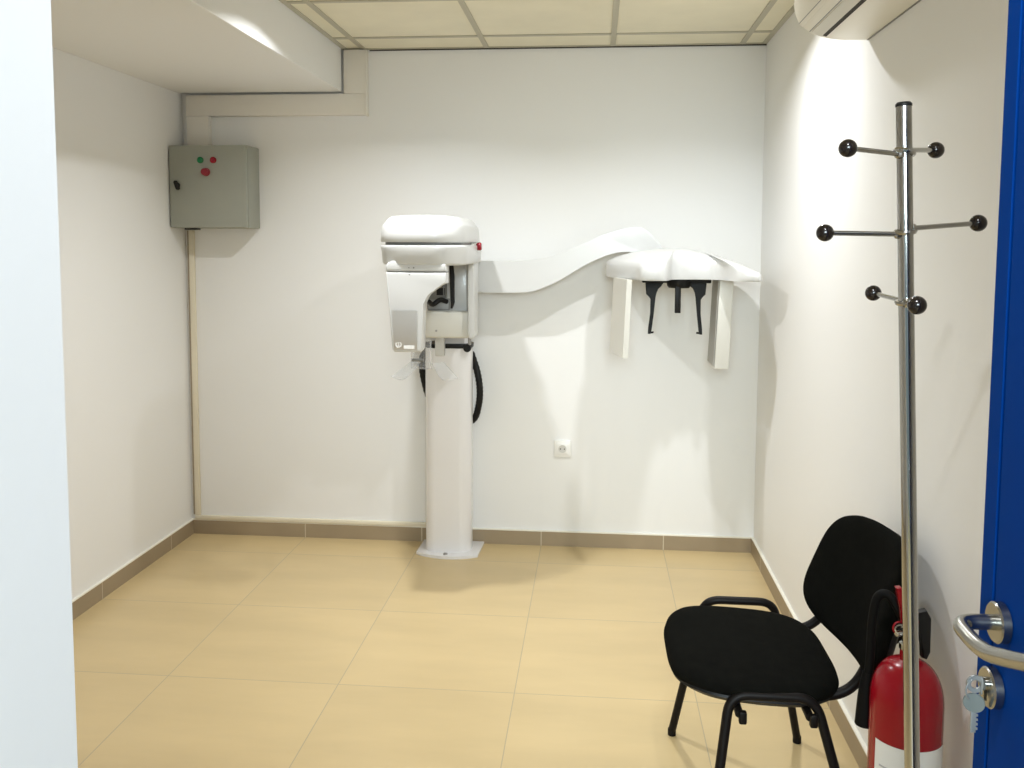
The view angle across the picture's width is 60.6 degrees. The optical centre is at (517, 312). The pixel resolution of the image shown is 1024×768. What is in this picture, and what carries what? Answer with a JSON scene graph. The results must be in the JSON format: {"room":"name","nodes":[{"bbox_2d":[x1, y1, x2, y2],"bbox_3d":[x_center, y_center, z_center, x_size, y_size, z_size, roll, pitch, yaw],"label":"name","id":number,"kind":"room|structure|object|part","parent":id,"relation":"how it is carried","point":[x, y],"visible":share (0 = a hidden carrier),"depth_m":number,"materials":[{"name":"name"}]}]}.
{"room":"radiology room","nodes":[
{"label":"radiology room","id":0,"kind":"room"},
{"bbox_2d":[0,0,77,767],"bbox_3d":[-0.603,0.093,0.403,3.135,2.727,0.220,1,4,5],"label":"wall","id":1,"kind":"structure","parent":0,"point":[38,729],"depth_m":0.45,"materials":[{"name":"white paint"}]},
{"bbox_2d":[953,0,1023,767],"bbox_3d":[0.578,0.403,0.813,0.111,2.042,0.745,1,4,5],"label":"door","id":2,"kind":"structure","parent":1,"relation":"in","point":[998,646],"depth_m":1.11,"materials":[{"name":"metal"}]},
{"bbox_2d":[963,675,984,732],"bbox_3d":[0.591,0.507,1.135,0.026,0.076,0.014,1,4,5],"label":"key","id":3,"kind":"object","parent":2,"relation":"hanging from","point":[973,702],"visible":1,"depth_m":1.13,"materials":[{"name":"metal"}]},
{"bbox_3d":[0.591,0.531,1.135,0.009,0.029,0.002,1,4,5],"label":"key blade","id":4,"kind":"part","parent":3,"relation":"part of","materials":[{"name":"metal"}]},
{"bbox_3d":[0.572,0.382,1.012,0.063,0.069,0.228,1,4,5],"label":"lever handle","id":5,"kind":"part","parent":2,"relation":"part of","materials":[{"name":"metal"}]},
{"bbox_2d":[52,47,191,598],"bbox_3d":[-1.913,-0.079,2.530,0.150,2.727,3.802,1,4,5],"label":"wall","id":6,"kind":"structure","parent":0,"point":[123,275],"depth_m":3.79,"materials":[{"name":"white paint"}]},
{"bbox_2d":[72,519,193,619],"bbox_3d":[-1.839,1.244,2.620,0.013,0.076,3.790,1,4,5],"label":"baseboard","id":7,"kind":"structure","parent":6,"relation":"attached to","point":[110,583],"depth_m":3.88,"materials":[{"name":"tile"}]},
{"bbox_2d":[73,533,858,767],"bbox_3d":[-0.417,1.432,1.558,4.235,0.120,6.002,1,4,5],"label":"floor","id":8,"kind":"structure","parent":0,"point":[224,651],"depth_m":3.11,"materials":[{"name":"tile"}]},
{"bbox_2d":[381,215,761,558],"bbox_3d":[0.263,0.391,3.850,1.596,1.607,0.872,1,4,5],"label":"machine","id":9,"kind":"object","parent":8,"relation":"on","point":[435,261],"visible":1,"depth_m":3.88,"materials":[{"name":"paint"}]},
{"bbox_3d":[-0.448,0.070,3.461,0.100,0.156,0.009,1,4,5],"label":"inset panel","id":10,"kind":"part","parent":9,"relation":"part of","materials":[{"name":"grey plastic"}]},
{"bbox_3d":[-0.359,-0.248,3.753,0.358,0.081,0.668,1,4,5],"label":"rotating arm","id":11,"kind":"part","parent":9,"relation":"part of"},
{"bbox_2d":[427,284,449,309],"bbox_3d":[-0.358,-0.076,3.907,0.107,0.137,0.131,1,4,5],"label":"handle","id":12,"kind":"object","parent":9,"relation":"on","point":[439,299],"depth_m":3.89,"materials":[{"name":"black plastic"}]},
{"bbox_3d":[-0.331,1.155,4.266,0.307,0.014,0.231,1,4,5],"label":"plate","id":13,"kind":"part","parent":9,"relation":"part of","materials":[{"name":"paint"}]},
{"bbox_3d":[-0.238,0.167,4.114,0.038,0.038,0.026,1,4,5],"label":"knob","id":14,"kind":"part","parent":9,"relation":"part of","materials":[{"name":"black plastic"}]},
{"bbox_3d":[0.249,-0.245,4.102,0.895,0.309,0.100,1,4,5],"label":"arm","id":15,"kind":"part","parent":9,"relation":"part of"},
{"bbox_3d":[0.439,0.019,3.751,0.035,0.330,0.219,0,4,-9],"label":"collimator plate","id":16,"kind":"part","parent":9,"relation":"part of","materials":[{"name":"white plastic"}]},
{"bbox_3d":[0.603,-0.021,3.877,0.082,0.232,0.022,1,4,5],"label":"ear rod","id":17,"kind":"part","parent":9,"relation":"part of","materials":[{"name":"black plastic"}]},
{"bbox_3d":[0.787,-0.019,3.861,0.082,0.232,0.022,1,4,5],"label":"ear rod","id":18,"kind":"part","parent":9,"relation":"part of","materials":[{"name":"black plastic"}]},
{"bbox_3d":[0.889,0.043,3.841,0.074,0.386,0.200,1,4,5],"label":"sensor plate","id":19,"kind":"part","parent":9,"relation":"part of","materials":[{"name":"white plastic"}]},
{"bbox_2d":[664,515,901,767],"bbox_3d":[0.667,0.920,2.290,0.562,0.799,0.700,1,4,5],"label":"chair","id":20,"kind":"object","parent":8,"relation":"on","point":[734,655],"visible":0.84,"depth_m":2.16,"materials":[{"name":"black fabric"}]},
{"bbox_3d":[0.534,1.054,2.577,0.224,0.485,0.071,4,6,39],"label":"leg","id":21,"kind":"part","parent":20,"relation":"part of","materials":[{"name":"black metal"}]},
{"bbox_3d":[0.538,0.916,2.284,0.026,0.030,0.536,1,4,5],"label":"cross rail","id":22,"kind":"part","parent":20,"relation":"part of","materials":[{"name":"black metal"}]},
{"bbox_3d":[0.496,1.110,2.037,0.197,0.458,0.063,-2,5,-22],"label":"leg","id":23,"kind":"part","parent":20,"relation":"part of","materials":[{"name":"black metal"}]},
{"bbox_3d":[0.589,0.866,2.260,0.412,0.070,0.464,1,4,5],"label":"seat","id":24,"kind":"part","parent":20,"relation":"part of","materials":[{"name":"black fabric"}]},
{"bbox_3d":[0.749,1.057,2.557,0.244,0.485,0.065,-2,5,-24],"label":"leg","id":25,"kind":"part","parent":20,"relation":"part of","materials":[{"name":"black metal"}]},
{"bbox_3d":[0.705,1.112,2.024,0.241,0.458,0.046,2,5,20],"label":"leg","id":26,"kind":"part","parent":20,"relation":"part of","materials":[{"name":"black metal"}]},
{"bbox_3d":[0.698,0.918,2.270,0.026,0.030,0.536,1,4,5],"label":"cross rail","id":27,"kind":"part","parent":20,"relation":"part of","materials":[{"name":"black metal"}]},
{"bbox_3d":[0.853,0.686,2.160,0.148,0.310,0.440,0,4,-2],"label":"backrest","id":28,"kind":"part","parent":20,"relation":"part of","materials":[{"name":"black fabric"}]},
{"bbox_2d":[854,585,944,767],"bbox_3d":[0.815,0.961,1.869,0.158,0.784,0.156,1,4,5],"label":"fire extinguisher","id":29,"kind":"object","parent":8,"relation":"on","point":[880,704],"visible":0.72,"depth_m":1.82,"materials":[{"name":"red metal"}]},
{"bbox_3d":[0.810,0.610,1.825,0.048,0.078,0.018,1,4,5],"label":"lever","id":30,"kind":"part","parent":29,"relation":"part of","materials":[{"name":"red metal"}]},
{"bbox_3d":[0.849,0.677,1.848,0.039,0.107,0.020,1,4,5],"label":"carry handle","id":31,"kind":"part","parent":29,"relation":"part of","materials":[{"name":"black plastic"}]},
{"bbox_2d":[816,101,987,767],"bbox_3d":[0.703,0.518,1.478,0.336,1.726,0.361,4,6,43],"label":"coat stand","id":32,"kind":"object","parent":8,"relation":"on","point":[908,304],"visible":1,"depth_m":1.46,"materials":[{"name":"silver metal"}]},
{"bbox_3d":[0.570,-0.130,1.441,0.117,0.010,0.008,0,4,-3],"label":"hook arm","id":33,"kind":"part","parent":32,"relation":"part of","materials":[{"name":"silver metal"}]},
{"bbox_3d":[0.573,-0.258,1.401,0.116,0.011,0.008,-2,5,-29],"label":"hook arm","id":34,"kind":"part","parent":32,"relation":"part of","materials":[{"name":"silver metal"}]},
{"bbox_3d":[0.643,-0.027,1.520,0.008,0.014,0.117,0,4,0],"label":"hook arm","id":35,"kind":"part","parent":32,"relation":"part of","materials":[{"name":"silver metal"}]},
{"bbox_2d":[894,229,900,238],"bbox_3d":[0.625,-0.129,1.443,0.009,0.017,0.017,0,4,-3],"label":"socket","id":36,"kind":"object","parent":32,"relation":"attached to","point":[897,232],"depth_m":1.44,"materials":[{"name":"silver metal"}]},
{"bbox_2d":[894,151,904,158],"bbox_3d":[0.621,-0.258,1.427,0.009,0.017,0.017,-2,5,-29],"label":"socket","id":37,"kind":"object","parent":32,"relation":"attached to","point":[897,154],"depth_m":1.42,"materials":[{"name":"silver metal"}]},
{"bbox_2d":[902,298,909,307],"bbox_3d":[0.640,-0.015,1.439,0.017,0.017,0.010,1,4,5],"label":"socket","id":38,"kind":"object","parent":32,"relation":"attached to","point":[904,300],"depth_m":1.44,"materials":[{"name":"silver metal"}]},
{"bbox_3d":[0.681,-0.275,1.481,0.117,0.017,0.008,-4,6,-44],"label":"hook arm","id":39,"kind":"part","parent":32,"relation":"part of","materials":[{"name":"silver metal"}]},
{"bbox_3d":[0.706,-0.144,1.455,0.117,0.018,0.008,-1,5,-10],"label":"hook arm","id":40,"kind":"part","parent":32,"relation":"part of","materials":[{"name":"silver metal"}]},
{"bbox_2d":[182,45,766,536],"bbox_3d":[-0.252,-0.213,4.362,3.135,2.727,0.150,1,4,5],"label":"wall","id":41,"kind":"structure","parent":0,"point":[308,408],"depth_m":4.28,"materials":[{"name":"white paint"}]},
{"bbox_2d":[187,230,200,514],"bbox_3d":[-1.644,0.313,4.442,0.036,1.454,0.016,1,4,5],"label":"mini trunking","id":42,"kind":"object","parent":41,"relation":"attached to","point":[190,233],"visible":1,"depth_m":4.43,"materials":[{"name":"beige plastic"}]},
{"bbox_2d":[169,145,259,229],"bbox_3d":[-1.481,-0.605,4.266,0.381,0.403,0.198,1,4,5],"label":"control box","id":43,"kind":"object","parent":41,"relation":"attached to","point":[212,186],"visible":1,"depth_m":4.20,"materials":[{"name":"paint"}]},
{"bbox_2d":[197,157,202,162],"bbox_3d":[-1.520,-0.729,4.183,0.031,0.031,0.013,1,4,5],"label":"indicator light","id":44,"kind":"object","parent":43,"relation":"attached to","point":[199,159],"depth_m":4.18,"materials":[{"name":"green plastic"}]},
{"bbox_2d":[210,157,215,162],"bbox_3d":[-1.457,-0.728,4.177,0.031,0.031,0.013,1,4,5],"label":"indicator light","id":45,"kind":"object","parent":43,"relation":"attached to","point":[212,159],"depth_m":4.17,"materials":[{"name":"red plastic"}]},
{"bbox_2d":[186,49,368,144],"bbox_3d":[-1.181,-1.040,4.284,0.910,0.463,0.041,1,4,5],"label":"cable trunking","id":46,"kind":"object","parent":41,"relation":"attached to","point":[354,101],"visible":0.87,"depth_m":4.27,"materials":[{"name":"plastic"}]},
{"bbox_2d":[192,515,753,552],"bbox_3d":[-0.266,1.105,4.382,2.835,0.097,0.016,1,4,5],"label":"baseboard","id":47,"kind":"structure","parent":41,"relation":"attached to","point":[737,544],"depth_m":4.39,"materials":[{"name":"tile"}]},
{"bbox_3d":[-0.994,1.057,4.442,1.330,0.020,0.016,1,4,5],"label":"skirting trunking","id":48,"kind":"part","parent":47,"relation":"part of","materials":[{"name":"white plastic"}]},
{"bbox_2d":[554,440,570,456],"bbox_3d":[0.218,0.670,4.306,0.083,0.083,0.015,1,4,5],"label":"wall socket","id":49,"kind":"object","parent":41,"relation":"attached to","point":[562,448],"visible":1,"depth_m":4.30,"materials":[{"name":"white plastic"}]},
{"bbox_3d":[0.218,0.670,4.302,0.054,0.054,0.004,1,4,5],"label":"plate","id":50,"kind":"part","parent":49,"relation":"part of","materials":[{"name":"white plastic"}]},
{"bbox_2d":[279,0,794,50],"bbox_3d":[-0.421,-1.144,2.316,2.835,0.056,3.802,1,4,5],"label":"ceiling","id":51,"kind":"structure","parent":0,"point":[371,25],"depth_m":3.72,"materials":[{"name":"tile"}]},
{"bbox_2d":[51,0,340,92],"bbox_3d":[-1.426,-1.040,2.392,0.820,0.224,3.760,1,4,5],"label":"ceiling beam","id":52,"kind":"structure","parent":51,"relation":"attached to","point":[179,46],"depth_m":3.33,"materials":[{"name":"white paint"}]},
{"bbox_2d":[753,0,1008,767],"bbox_3d":[1.061,-0.044,2.270,0.150,2.727,3.802,1,4,5],"label":"wall","id":53,"kind":"structure","parent":0,"point":[828,423],"depth_m":2.41,"materials":[{"name":"white paint"}]},
{"bbox_2d":[751,538,867,767],"bbox_3d":[0.972,1.277,2.374,0.013,0.076,3.790,1,4,5],"label":"baseboard","id":54,"kind":"structure","parent":53,"relation":"attached to","point":[851,734],"depth_m":2.77,"materials":[{"name":"tile"}]},
{"bbox_2d":[794,0,920,39],"bbox_3d":[0.876,-0.905,2.138,0.215,0.288,0.820,1,4,5],"label":"air conditioner","id":55,"kind":"object","parent":53,"relation":"attached to","point":[831,19],"visible":1,"depth_m":2.36,"materials":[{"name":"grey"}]},
{"bbox_3d":[0.783,-0.836,2.152,0.028,0.070,0.811,1,4,5],"label":"panel","id":56,"kind":"part","parent":55,"relation":"part of","materials":[{"name":"white plastic"}]}
]}

